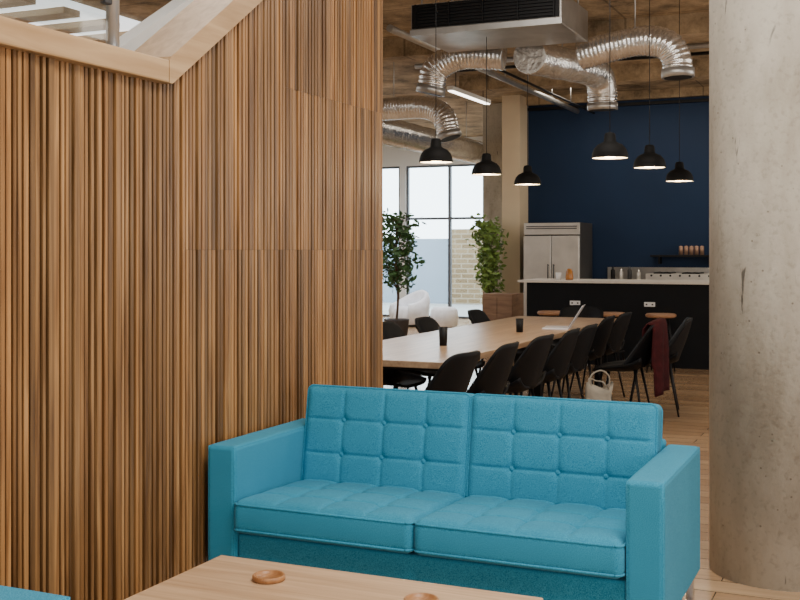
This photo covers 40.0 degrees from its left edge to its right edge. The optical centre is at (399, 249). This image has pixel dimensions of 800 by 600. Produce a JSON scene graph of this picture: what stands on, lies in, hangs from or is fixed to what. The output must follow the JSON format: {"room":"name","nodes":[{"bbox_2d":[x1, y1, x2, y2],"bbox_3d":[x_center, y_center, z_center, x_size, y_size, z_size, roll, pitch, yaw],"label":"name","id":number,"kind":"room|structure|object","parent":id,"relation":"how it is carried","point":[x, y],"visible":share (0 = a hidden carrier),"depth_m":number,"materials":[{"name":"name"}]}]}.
{"room":"office lounge","nodes":[
{"label":"office lounge","id":0,"kind":"room"},
{"bbox_2d":[120,0,193,50],"bbox_3d":[-1.686,-0.425,5.458,0.120,3.651,4.600,0,0,24],"label":"wall","id":1,"kind":"structure","parent":0,"point":[135,37],"depth_m":6.08,"materials":[{"name":"white paint"}]},
{"bbox_2d":[0,0,382,599],"bbox_3d":[-1.034,-0.283,3.936,0.148,3.366,4.350,0,0,24],"label":"wall","id":2,"kind":"structure","parent":0,"point":[181,261],"depth_m":4.14,"materials":[{"name":"brown wood"}]},
{"bbox_2d":[0,16,168,82],"bbox_3d":[-1.439,-0.662,3.038,0.220,0.085,2.380,0,0,24],"label":"trim","id":3,"kind":"structure","parent":2,"relation":"attached to","point":[17,35],"depth_m":3.63,"materials":[{"name":"brown wood"}]},
{"bbox_2d":[100,0,119,46],"bbox_3d":[-1.429,-1.196,3.061,0.090,0.982,2.150,0,0,24],"label":"post","id":4,"kind":"object","parent":3,"relation":"on","point":[112,6],"visible":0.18,"depth_m":3.93,"materials":[{"name":"metal"}]},
{"bbox_2d":[135,0,262,83],"bbox_3d":[-0.503,-1.445,5.140,0.220,1.650,2.223,0,0,24],"label":"trim","id":5,"kind":"structure","parent":2,"relation":"attached to","point":[200,25],"depth_m":4.32,"materials":[{"name":"brown wood"}]},
{"bbox_2d":[70,0,708,136],"bbox_3d":[0.504,-2.375,9.737,15.000,0.150,24.200,0,0,24],"label":"ceiling","id":6,"kind":"structure","parent":0,"point":[397,13],"depth_m":13.08,"materials":[{"name":"brown wood"}]},
{"bbox_2d":[0,0,139,35],"bbox_3d":[-3.982,-2.270,12.938,4.000,0.060,8.400,0,0,24],"label":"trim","id":7,"kind":"structure","parent":6,"relation":"attached to","point":[86,12],"depth_m":10.46,"materials":[{"name":"white"}]},
{"bbox_2d":[0,0,126,43],"bbox_3d":[-4.031,-2.200,12.829,4.000,0.060,7.760,0,0,24],"label":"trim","id":8,"kind":"structure","parent":7,"relation":"attached to","point":[54,13],"depth_m":10.33,"materials":[{"name":"white painted metal"}]},
{"bbox_2d":[383,62,461,142],"bbox_3d":[0.065,-1.755,12.559,1.355,1.090,0.280,0,0,24],"label":"air duct","id":9,"kind":"object","parent":6,"relation":"hanging from","point":[437,111],"visible":0.73,"depth_m":12.36,"materials":[{"name":"metal"}]},
{"bbox_2d":[441,135,459,141],"bbox_3d":[0.562,-1.253,12.338,0.232,0.081,0.240,0,0,24],"label":"outlet","id":10,"kind":"object","parent":9,"relation":"attached to","point":[444,138],"depth_m":12.30,"materials":[{"name":"black metal"}]},
{"bbox_2d":[383,102,483,163],"bbox_3d":[0.468,-1.830,15.803,0.380,0.940,8.854,0,0,24],"label":"air duct","id":11,"kind":"object","parent":6,"relation":"hanging from","point":[401,134],"visible":0.35,"depth_m":15.09,"materials":[{"name":"metal"}]},
{"bbox_2d":[419,138,452,163],"bbox_3d":[0.255,-1.460,7.801,0.240,1.680,0.240,0,0,24],"label":"pendant lamp","id":12,"kind":"object","parent":6,"relation":"hanging from","point":[435,154],"visible":1,"depth_m":7.73,"materials":[{"name":"black metal"}]},
{"bbox_2d":[416,48,506,96],"bbox_3d":[0.534,-1.831,9.693,0.827,0.937,0.264,0,0,21],"label":"air duct","id":13,"kind":"object","parent":6,"relation":"hanging from","point":[434,72],"visible":0.81,"depth_m":9.63,"materials":[{"name":"metal"}]},
{"bbox_2d":[418,91,441,96],"bbox_3d":[0.268,-1.392,9.798,0.217,0.057,0.220,0,0,24],"label":"outlet","id":14,"kind":"object","parent":13,"relation":"attached to","point":[435,93],"depth_m":9.70,"materials":[{"name":"silver metal"}]},
{"bbox_2d":[447,72,490,104],"bbox_3d":[0.893,-2.119,14.052,0.080,0.362,1.400,0,0,24],"label":"lamp","id":15,"kind":"object","parent":6,"relation":"hanging from","point":[453,89],"visible":0.89,"depth_m":13.89,"materials":[{"name":"white paint"}]},
{"bbox_2d":[448,90,489,104],"bbox_3d":[0.893,-1.944,14.052,0.060,0.012,1.360,0,0,24],"label":"diffuser","id":16,"kind":"object","parent":15,"relation":"attached to","point":[463,93],"depth_m":14.02,"materials":[{"name":"beige plastic"}]},
{"bbox_2d":[386,24,579,113],"bbox_3d":[1.258,-2.152,13.150,0.070,0.295,6.650,0,0,24],"label":"conduit pipe","id":17,"kind":"object","parent":6,"relation":"attached to","point":[390,28],"visible":0.63,"depth_m":12.93,"materials":[{"name":"silver metal"}]},
{"bbox_2d":[471,37,501,175],"bbox_3d":[0.690,-1.440,8.778,0.240,1.680,0.240,0,0,24],"label":"pendant lamp","id":18,"kind":"object","parent":6,"relation":"hanging from","point":[485,167],"visible":1,"depth_m":8.73,"materials":[{"name":"black metal"}]},
{"bbox_2d":[410,0,587,52],"bbox_3d":[0.804,-2.000,8.851,1.240,0.600,0.835,0,0,24],"label":"air conditioning unit","id":19,"kind":"object","parent":6,"relation":"hanging from","point":[460,25],"visible":1,"depth_m":8.60,"materials":[{"name":"metal"}]},
{"bbox_2d":[412,0,558,28],"bbox_3d":[0.641,-1.847,8.485,1.200,0.185,0.034,0,0,24],"label":"grille","id":20,"kind":"object","parent":19,"relation":"attached to","point":[460,14],"depth_m":8.49,"materials":[{"name":"black metal"}]},
{"bbox_2d":[514,74,540,185],"bbox_3d":[1.133,-1.420,9.774,0.240,1.680,0.240,0,0,24],"label":"pendant lamp","id":21,"kind":"object","parent":6,"relation":"hanging from","point":[527,177],"visible":0.99,"depth_m":9.72,"materials":[{"name":"black metal"}]},
{"bbox_2d":[383,11,708,62],"bbox_3d":[3.946,-2.200,10.339,9.200,0.200,0.300,0,0,24],"label":"ceiling beam","id":22,"kind":"structure","parent":6,"relation":"attached to","point":[692,25],"depth_m":10.97,"materials":[{"name":"brown wood"}]},
{"bbox_2d":[498,70,594,113],"bbox_3d":[1.527,-2.143,13.140,0.030,0.315,6.450,0,0,24],"label":"conduit pipe","id":23,"kind":"object","parent":6,"relation":"attached to","point":[503,71],"visible":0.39,"depth_m":13.83,"materials":[{"name":"black metal"}]},
{"bbox_2d":[414,42,708,68],"bbox_3d":[4.292,-2.215,11.115,9.000,0.170,0.060,0,0,24],"label":"conduit pipe","id":24,"kind":"object","parent":6,"relation":"attached to","point":[702,44],"visible":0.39,"depth_m":11.63,"materials":[{"name":"silver metal"}]},
{"bbox_2d":[513,44,617,110],"bbox_3d":[1.616,-1.859,10.340,0.325,0.881,2.311,0,0,27],"label":"air duct","id":25,"kind":"object","parent":6,"relation":"hanging from","point":[556,62],"visible":0.8,"depth_m":9.90,"materials":[{"name":"metal"}]},
{"bbox_2d":[589,109,615,110],"bbox_3d":[2.068,-1.431,11.233,0.270,0.024,0.270,0,0,24],"label":"outlet","id":26,"kind":"object","parent":25,"relation":"attached to","point":[589,109],"depth_m":11.17,"materials":[{"name":"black metal"}]},
{"bbox_2d":[457,51,708,71],"bbox_3d":[4.536,-2.230,11.663,9.000,0.140,0.040,0,0,24],"label":"conduit pipe","id":27,"kind":"object","parent":6,"relation":"attached to","point":[702,52],"visible":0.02,"depth_m":12.47,"materials":[{"name":"black metal"}]},
{"bbox_2d":[459,59,708,93],"bbox_3d":[5.045,-2.200,12.805,9.200,0.200,0.300,0,0,24],"label":"ceiling beam","id":28,"kind":"structure","parent":6,"relation":"attached to","point":[628,73],"depth_m":13.97,"materials":[{"name":"brown wood"}]},
{"bbox_2d":[592,0,627,159],"bbox_3d":[1.396,-1.450,7.315,0.240,1.680,0.240,0,0,24],"label":"pendant lamp","id":29,"kind":"object","parent":6,"relation":"hanging from","point":[609,149],"visible":1,"depth_m":7.26,"materials":[{"name":"black metal"}]},
{"bbox_2d":[575,0,694,79],"bbox_3d":[1.913,-1.836,8.970,0.966,0.927,0.262,0,0,28],"label":"air duct","id":30,"kind":"object","parent":6,"relation":"hanging from","point":[666,45],"visible":0.98,"depth_m":8.85,"materials":[{"name":"metal"}]},
{"bbox_2d":[664,75,691,79],"bbox_3d":[2.226,-1.381,8.806,0.220,0.016,0.220,0,0,24],"label":"outlet","id":31,"kind":"object","parent":30,"relation":"attached to","point":[666,77],"depth_m":8.77,"materials":[{"name":"black metal"}]},
{"bbox_2d":[633,0,665,168],"bbox_3d":[1.854,-1.450,8.172,0.240,1.680,0.240,0,0,24],"label":"pendant lamp","id":32,"kind":"object","parent":6,"relation":"hanging from","point":[649,159],"visible":1,"depth_m":8.13,"materials":[{"name":"black metal"}]},
{"bbox_2d":[665,0,693,181],"bbox_3d":[2.443,-1.440,9.618,0.240,1.680,0.240,0,0,24],"label":"pendant lamp","id":33,"kind":"object","parent":6,"relation":"hanging from","point":[679,174],"visible":1,"depth_m":9.57,"materials":[{"name":"black metal"}]},
{"bbox_2d":[383,136,482,298],"bbox_3d":[1.146,-0.450,22.587,5.720,3.700,0.200,0,0,24],"label":"wall","id":34,"kind":"structure","parent":0,"point":[392,157],"depth_m":22.95,"materials":[{"name":"paint"}]},
{"bbox_2d":[383,166,399,316],"bbox_3d":[-0.717,-0.175,23.394,1.620,3.150,0.080,0,0,24],"label":"window","id":35,"kind":"structure","parent":34,"relation":"in","point":[398,167],"depth_m":23.04,"materials":[{"name":"black metal"}]},
{"bbox_2d":[406,164,481,318],"bbox_3d":[1.028,-0.175,22.617,1.920,3.150,0.080,0,0,24],"label":"window","id":36,"kind":"structure","parent":34,"relation":"in","point":[449,218],"depth_m":22.60,"materials":[{"name":"black metal"}]},
{"bbox_2d":[502,95,527,315],"bbox_3d":[2.747,-0.450,18.809,0.278,3.700,5.400,0,0,24],"label":"column","id":37,"kind":"structure","parent":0,"point":[514,107],"depth_m":16.34,"materials":[{"name":"beige paint"}]},
{"bbox_2d":[383,302,799,599],"bbox_3d":[0.629,1.500,30.917,36.000,0.200,63.000,0,0,24],"label":"floor","id":38,"kind":"structure","parent":0,"point":[691,428],"depth_m":9.42,"materials":[{"name":"brown wood"}]},
{"bbox_2d":[0,585,69,599],"bbox_3d":[-1.217,0.991,2.211,0.788,0.818,0.800,0,0,24],"label":"armchair","id":39,"kind":"object","parent":38,"relation":"on","point":[6,593],"visible":1,"depth_m":2.42,"materials":[{"name":"blue fabric"}]},
{"bbox_2d":[124,555,542,599],"bbox_3d":[-0.266,1.200,2.986,1.095,0.400,0.880,0,0,24],"label":"coffee table","id":40,"kind":"object","parent":38,"relation":"on","point":[223,577],"visible":1,"depth_m":3.26,"materials":[{"name":"brown wood"}]},
{"bbox_2d":[252,570,284,583],"bbox_3d":[-0.398,0.992,3.335,0.100,0.017,0.100,0,0,24],"label":"bowl","id":41,"kind":"object","parent":40,"relation":"on","point":[264,576],"visible":1,"depth_m":3.33,"materials":[{"name":"brown wood"}]},
{"bbox_2d":[404,593,438,599],"bbox_3d":[0.060,0.992,3.110,0.100,0.017,0.100,0,0,24],"label":"coaster","id":42,"kind":"object","parent":40,"relation":"on","point":[414,596],"visible":1,"depth_m":3.14,"materials":[{"name":"brown wood"}]},
{"bbox_2d":[383,208,425,335],"bbox_3d":[-0.047,0.364,16.529,0.852,2.072,0.861,0,0,24],"label":"potted tree","id":43,"kind":"object","parent":38,"relation":"on","point":[396,226],"visible":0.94,"depth_m":16.46,"materials":[{"name":"green plant"}]},
{"bbox_2d":[383,368,426,389],"bbox_3d":[-0.122,0.990,8.156,0.560,0.824,0.522,0,0,26],"label":"dining chair","id":44,"kind":"object","parent":38,"relation":"on","point":[391,377],"visible":0.33,"depth_m":8.22,"materials":[{"name":"black plastic"}]},
{"bbox_2d":[389,290,429,326],"bbox_3d":[0.206,1.070,20.316,0.680,0.660,0.780,0,0,-36],"label":"lounge chair","id":45,"kind":"object","parent":38,"relation":"on","point":[416,304],"visible":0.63,"depth_m":20.09,"materials":[{"name":"white fabric"}]},
{"bbox_2d":[383,321,436,388],"bbox_3d":[0.108,0.990,8.771,0.560,0.824,0.522,0,0,20],"label":"dining chair","id":46,"kind":"object","parent":38,"relation":"on","point":[391,329],"visible":0.3,"depth_m":8.88,"materials":[{"name":"black plastic"}]},
{"bbox_2d":[383,239,447,303],"bbox_3d":[-2.024,0.575,30.648,7.370,1.750,0.250,0,0,24],"label":"wall","id":47,"kind":"structure","parent":38,"relation":"on","point":[432,277],"depth_m":29.25,"materials":[{"name":"white paint"}]},
{"bbox_2d":[430,307,457,327],"bbox_3d":[0.797,1.210,19.787,0.510,0.380,0.510,0,0,24],"label":"pouf","id":48,"kind":"object","parent":38,"relation":"on","point":[444,316],"visible":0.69,"depth_m":19.58,"materials":[{"name":"white fabric"}]},
{"bbox_2d":[415,317,484,384],"bbox_3d":[0.414,0.990,9.361,0.560,0.824,0.522,0,0,24],"label":"dining chair","id":49,"kind":"object","parent":38,"relation":"on","point":[422,324],"visible":0.27,"depth_m":9.48,"materials":[{"name":"black plastic"}]},
{"bbox_2d":[425,350,480,392],"bbox_3d":[0.176,0.990,6.396,0.560,0.824,0.522,0,0,30],"label":"dining chair","id":50,"kind":"object","parent":38,"relation":"on","point":[455,374],"visible":0.36,"depth_m":6.18,"materials":[{"name":"black plastic"}]},
{"bbox_2d":[208,384,699,599],"bbox_3d":[0.201,0.991,4.274,1.770,0.818,0.788,0,0,24],"label":"sofa","id":51,"kind":"object","parent":38,"relation":"on","point":[547,498],"visible":1,"depth_m":4.20,"materials":[{"name":"blue fabric"}]},
{"bbox_2d":[234,479,463,553],"bbox_3d":[-0.165,1.030,4.381,0.753,0.147,0.680,0,-2,24],"label":"seat cushion","id":52,"kind":"object","parent":51,"relation":"on","point":[371,516],"depth_m":4.16,"materials":[{"name":"blue fabric"}]},
{"bbox_2d":[302,386,473,495],"bbox_3d":[-0.051,0.802,4.636,0.753,0.430,0.134,0,-9,24],"label":"cushion","id":53,"kind":"object","parent":51,"relation":"on","point":[414,440],"depth_m":4.57,"materials":[{"name":"blue fabric"}]},
{"bbox_2d":[414,495,625,578],"bbox_3d":[0.525,1.030,4.074,0.753,0.147,0.680,0,-2,24],"label":"seat cushion","id":54,"kind":"object","parent":51,"relation":"on","point":[566,536],"depth_m":3.84,"materials":[{"name":"blue fabric"}]},
{"bbox_2d":[468,395,661,509],"bbox_3d":[0.638,0.802,4.329,0.753,0.430,0.134,0,-9,24],"label":"cushion","id":55,"kind":"object","parent":51,"relation":"on","point":[584,452],"depth_m":4.27,"materials":[{"name":"blue fabric"}]},
{"bbox_2d":[452,229,482,304],"bbox_3d":[4.822,0.450,27.573,7.620,2.000,0.300,0,0,24],"label":"brick wall","id":56,"kind":"structure","parent":38,"relation":"on","point":[465,289],"depth_m":28.80,"materials":[{"name":"beige brick"}]},
{"bbox_2d":[465,213,508,292],"bbox_3d":[1.280,0.425,16.163,0.535,1.949,0.640,0,0,-42],"label":"potted tree","id":57,"kind":"object","parent":38,"relation":"on","point":[491,258],"visible":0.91,"depth_m":16.09,"materials":[{"name":"green plant"}]},
{"bbox_2d":[483,103,501,293],"bbox_3d":[1.522,-0.450,17.384,0.340,3.700,0.340,0,0,24],"label":"concrete pillar","id":58,"kind":"structure","parent":38,"relation":"on","point":[492,185],"depth_m":17.23,"materials":[{"name":"beige concrete"}]},
{"bbox_2d":[466,341,518,394],"bbox_3d":[0.474,0.990,6.992,0.560,0.824,0.522,0,0,23],"label":"dining chair","id":59,"kind":"object","parent":38,"relation":"on","point":[492,379],"visible":0.38,"depth_m":6.79,"materials":[{"name":"black plastic"}]},
{"bbox_2d":[467,309,528,389],"bbox_3d":[0.937,0.990,10.584,0.560,0.824,0.522,0,0,24],"label":"dining chair","id":60,"kind":"object","parent":38,"relation":"on","point":[475,316],"visible":0.2,"depth_m":10.72,"materials":[{"name":"black plastic"}]},
{"bbox_2d":[383,316,616,396],"bbox_3d":[0.727,1.035,8.860,1.020,0.730,4.620,0,0,24],"label":"dining table","id":61,"kind":"object","parent":38,"relation":"on","point":[422,351],"visible":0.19,"depth_m":8.33,"materials":[{"name":"brown wood"}]},
{"bbox_2d":[439,327,447,345],"bbox_3d":[0.304,0.605,7.713,0.064,0.130,0.064,0,0,24],"label":"tumbler","id":62,"kind":"object","parent":61,"relation":"on","point":[443,331],"visible":1,"depth_m":7.69,"materials":[{"name":"black glass"}]},
{"bbox_2d":[516,318,523,331],"bbox_3d":[0.977,0.615,8.979,0.064,0.110,0.064,0,0,24],"label":"tumbler","id":63,"kind":"object","parent":61,"relation":"on","point":[519,321],"visible":1,"depth_m":8.95,"materials":[{"name":"black glass"}]},
{"bbox_2d":[542,304,584,329],"bbox_3d":[1.400,0.569,9.393,0.338,0.202,0.320,0,0,14],"label":"laptop","id":64,"kind":"object","parent":61,"relation":"on","point":[582,307],"visible":1,"depth_m":9.28,"materials":[{"name":"metal"}]},
{"bbox_2d":[482,292,522,320],"bbox_3d":[1.396,0.995,14.974,0.430,0.810,0.505,0,0,24],"label":"base cabinet","id":65,"kind":"object","parent":38,"relation":"on","point":[495,305],"visible":0.4,"depth_m":14.77,"materials":[{"name":"brown wood"}]},
{"bbox_2d":[467,334,553,395],"bbox_3d":[0.784,0.990,7.639,0.560,0.824,0.522,0,0,27],"label":"dining chair","id":66,"kind":"object","parent":38,"relation":"on","point":[526,373],"visible":0.66,"depth_m":7.43,"materials":[{"name":"black plastic"}]},
{"bbox_2d":[509,328,579,397],"bbox_3d":[1.060,0.990,8.211,0.560,0.824,0.522,0,0,21],"label":"dining chair","id":67,"kind":"object","parent":38,"relation":"on","point":[557,364],"visible":0.67,"depth_m":8.01,"materials":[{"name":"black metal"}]},
{"bbox_2d":[537,310,559,350],"bbox_3d":[1.815,1.066,13.149,0.350,0.671,0.350,0,0,24],"label":"bar stool","id":68,"kind":"object","parent":38,"relation":"on","point":[555,313],"visible":0.37,"depth_m":13.03,"materials":[{"name":"brown wood"}]},
{"bbox_2d":[524,222,591,315],"bbox_3d":[2.293,0.505,15.969,0.820,1.790,0.778,0,0,24],"label":"refrigerator","id":69,"kind":"object","parent":38,"relation":"on","point":[550,249],"visible":0.47,"depth_m":15.67,"materials":[{"name":"metal"}]},
{"bbox_2d":[528,323,597,398],"bbox_3d":[1.279,0.990,8.702,0.560,0.824,0.522,0,0,24],"label":"dining chair","id":70,"kind":"object","parent":38,"relation":"on","point":[579,359],"visible":0.52,"depth_m":8.52,"materials":[{"name":"black plastic"}]},
{"bbox_2d":[551,305,603,382],"bbox_3d":[1.816,0.990,11.308,0.522,0.824,0.560,0,0,24],"label":"dining chair","id":71,"kind":"object","parent":38,"relation":"on","point":[589,311],"visible":0.14,"depth_m":11.52,"materials":[{"name":"black metal"}]},
{"bbox_2d":[551,315,614,396],"bbox_3d":[1.630,0.990,9.785,0.560,0.824,0.522,0,0,22],"label":"dining chair","id":72,"kind":"object","parent":38,"relation":"on","point":[598,347],"visible":0.61,"depth_m":9.60,"materials":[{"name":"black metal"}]},
{"bbox_2d":[584,370,612,400],"bbox_3d":[1.439,1.137,8.069,0.283,0.526,0.200,0,0,-11],"label":"tote bag","id":73,"kind":"object","parent":38,"relation":"on","point":[592,392],"visible":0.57,"depth_m":8.05,"materials":[{"name":"fabric"}]},
{"bbox_2d":[567,312,631,400],"bbox_3d":[1.891,0.990,10.322,0.560,0.824,0.522,0,0,26],"label":"dining chair","id":74,"kind":"object","parent":38,"relation":"on","point":[615,343],"visible":0.63,"depth_m":10.14,"materials":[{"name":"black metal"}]},
{"bbox_2d":[517,278,708,369],"bbox_3d":[3.613,0.887,13.290,4.310,1.025,0.860,0,0,24],"label":"kitchen island","id":75,"kind":"object","parent":38,"relation":"on","point":[683,298],"visible":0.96,"depth_m":13.20,"materials":[{"name":"black wood"}]},
{"bbox_2d":[570,301,579,304],"bbox_3d":[2.149,0.650,13.506,0.130,0.054,0.014,0,0,24],"label":"power socket","id":76,"kind":"object","parent":75,"relation":"attached to","point":[571,302],"visible":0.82,"depth_m":13.50,"materials":[{"name":"white plastic"}]},
{"bbox_2d":[517,278,708,284],"bbox_3d":[3.613,0.390,13.290,4.310,0.030,0.860,0,0,24],"label":"island countertop","id":77,"kind":"structure","parent":75,"relation":"on","point":[538,280],"depth_m":13.52,"materials":[{"name":"white stone"}]},
{"bbox_2d":[556,273,560,279],"bbox_3d":[2.001,0.330,13.887,0.076,0.090,0.076,0,0,24],"label":"cup","id":78,"kind":"object","parent":77,"relation":"on","point":[558,275],"visible":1,"depth_m":13.86,"materials":[{"name":"white ceramic"}]},
{"bbox_2d":[565,269,572,279],"bbox_3d":[2.129,0.305,13.830,0.100,0.140,0.100,0,0,24],"label":"glass jar","id":79,"kind":"object","parent":77,"relation":"on","point":[569,273],"visible":1,"depth_m":13.79,"materials":[{"name":"orange glass"}]},
{"bbox_2d":[644,302,654,306],"bbox_3d":[2.980,0.650,13.136,0.130,0.054,0.014,0,0,24],"label":"power socket","id":80,"kind":"object","parent":75,"relation":"attached to","point":[646,304],"visible":1,"depth_m":13.13,"materials":[{"name":"white plastic"}]},
{"bbox_2d":[602,312,624,363],"bbox_3d":[2.463,1.066,12.860,0.350,0.671,0.350,0,0,24],"label":"bar stool","id":81,"kind":"object","parent":38,"relation":"on","point":[606,314],"visible":0.28,"depth_m":12.72,"materials":[{"name":"brown wood"}]},
{"bbox_2d":[592,324,654,402],"bbox_3d":[1.870,0.990,9.021,0.560,0.824,0.522,0,0,22],"label":"dining chair","id":82,"kind":"object","parent":38,"relation":"on","point":[640,356],"visible":0.79,"depth_m":8.82,"materials":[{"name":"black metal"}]},
{"bbox_2d":[642,317,669,396],"bbox_3d":[2.088,0.859,8.933,0.200,0.625,0.408,0,0,22],"label":"jacket","id":83,"kind":"object","parent":82,"relation":"on","point":[660,343],"visible":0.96,"depth_m":8.79,"materials":[{"name":"red fabric"}]},
{"bbox_2d":[645,313,675,372],"bbox_3d":[2.993,1.066,12.624,0.350,0.671,0.350,0,0,24],"label":"bar stool","id":84,"kind":"object","parent":38,"relation":"on","point":[649,315],"visible":0.48,"depth_m":12.55,"materials":[{"name":"brown wood"}]},
{"bbox_2d":[629,317,692,416],"bbox_3d":[2.233,0.990,9.469,0.560,0.824,0.522,0,0,14],"label":"dining chair","id":85,"kind":"object","parent":38,"relation":"on","point":[677,341],"visible":0.57,"depth_m":9.27,"materials":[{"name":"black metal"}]},
{"bbox_2d":[709,0,799,591],"bbox_3d":[1.661,-0.450,4.800,0.600,3.700,0.600,0,0,-6],"label":"concrete column","id":86,"kind":"structure","parent":38,"relation":"on","point":[754,45],"depth_m":4.57,"materials":[{"name":"beige concrete"}]},
{"bbox_3d":[5.098,0.920,14.867,4.780,0.960,0.670,0,0,24],"label":"countertop","id":87,"kind":"structure","parent":38,"relation":"on","visible":0},
{"bbox_2d":[611,267,614,278],"bbox_3d":[3.046,0.339,15.742,0.060,0.200,0.060,0,0,24],"label":"bottle","id":88,"kind":"object","parent":87,"relation":"on","point":[612,269],"visible":0.77,"depth_m":15.72,"materials":[{"name":"black glass"}]},
{"bbox_2d":[619,269,622,278],"bbox_3d":[3.156,0.354,15.693,0.060,0.170,0.060,0,0,24],"label":"bottle","id":89,"kind":"object","parent":87,"relation":"on","point":[620,271],"visible":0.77,"depth_m":15.67,"materials":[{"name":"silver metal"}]},
{"bbox_2d":[627,267,631,278],"bbox_3d":[3.265,0.339,15.644,0.060,0.200,0.060,0,0,24],"label":"bottle","id":90,"kind":"object","parent":87,"relation":"on","point":[629,271],"visible":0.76,"depth_m":15.62,"materials":[{"name":"black glass"}]},
{"bbox_2d":[637,270,640,278],"bbox_3d":[3.384,0.359,15.591,0.060,0.160,0.060,0,0,24],"label":"bottle","id":91,"kind":"object","parent":87,"relation":"on","point":[638,272],"visible":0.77,"depth_m":15.57,"materials":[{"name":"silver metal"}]},
{"bbox_2d":[646,272,708,279],"bbox_3d":[4.244,0.374,15.187,1.600,0.130,0.520,0,0,24],"label":"gas hob","id":92,"kind":"object","parent":87,"relation":"in","point":[656,275],"visible":0.49,"depth_m":15.14,"materials":[{"name":"silver metal"}]},
{"bbox_2d":[528,96,708,278],"bbox_3d":[6.092,-0.450,14.911,9.000,3.700,0.200,0,0,24],"label":"wall","id":93,"kind":"structure","parent":0,"point":[635,215],"depth_m":16.04,"materials":[{"name":"blue paint"}]},
{"bbox_2d":[526,86,708,105],"bbox_3d":[6.031,-2.240,14.774,9.000,0.120,0.100,0,0,24],"label":"trim","id":94,"kind":"structure","parent":93,"relation":"attached to","point":[693,91],"depth_m":15.86,"materials":[{"name":"brown wood"}]},
{"bbox_2d":[528,98,708,110],"bbox_3d":[6.041,-2.120,14.797,9.000,0.040,0.050,0,0,24],"label":"trim","id":95,"kind":"structure","parent":93,"relation":"attached to","point":[706,99],"depth_m":15.90,"materials":[{"name":"black metal"}]},
{"bbox_2d":[608,267,708,279],"bbox_3d":[5.233,0.344,15.171,4.780,0.189,0.025,0,0,24],"label":"backsplash","id":96,"kind":"structure","parent":93,"relation":"attached to","point":[644,270],"depth_m":15.90,"materials":[{"name":"metal"}]},
{"bbox_2d":[650,255,708,263],"bbox_3d":[4.358,0.135,15.442,1.640,0.130,0.239,0,0,24],"label":"wall shelf","id":97,"kind":"object","parent":93,"relation":"attached to","point":[658,256],"visible":0.38,"depth_m":15.54,"materials":[{"name":"black wood"}]},
{"bbox_2d":[679,246,682,254],"bbox_3d":[3.980,0.004,15.578,0.060,0.130,0.060,0,0,24],"label":"canister","id":98,"kind":"object","parent":97,"relation":"on","point":[680,247],"visible":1,"depth_m":15.55,"materials":[{"name":"orange metal"}]},
{"bbox_2d":[684,246,687,254],"bbox_3d":[4.046,0.004,15.549,0.060,0.130,0.060,0,0,24],"label":"canister","id":99,"kind":"object","parent":97,"relation":"on","point":[685,247],"visible":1,"depth_m":15.52,"materials":[{"name":"orange metal"}]},
{"bbox_2d":[689,246,693,254],"bbox_3d":[4.112,0.004,15.519,0.060,0.130,0.060,0,0,24],"label":"canister","id":100,"kind":"object","parent":97,"relation":"on","point":[691,248],"visible":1,"depth_m":15.50,"materials":[{"name":"orange metal"}]},
{"bbox_2d":[694,246,698,254],"bbox_3d":[4.178,0.004,15.490,0.060,0.130,0.060,0,0,24],"label":"canister","id":101,"kind":"object","parent":97,"relation":"on","point":[696,248],"visible":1,"depth_m":15.47,"materials":[{"name":"orange metal"}]},
{"bbox_2d":[700,246,703,254],"bbox_3d":[4.243,0.004,15.461,0.060,0.130,0.060,0,0,24],"label":"canister","id":102,"kind":"object","parent":97,"relation":"on","point":[701,247],"visible":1,"depth_m":15.43,"materials":[{"name":"orange metal"}]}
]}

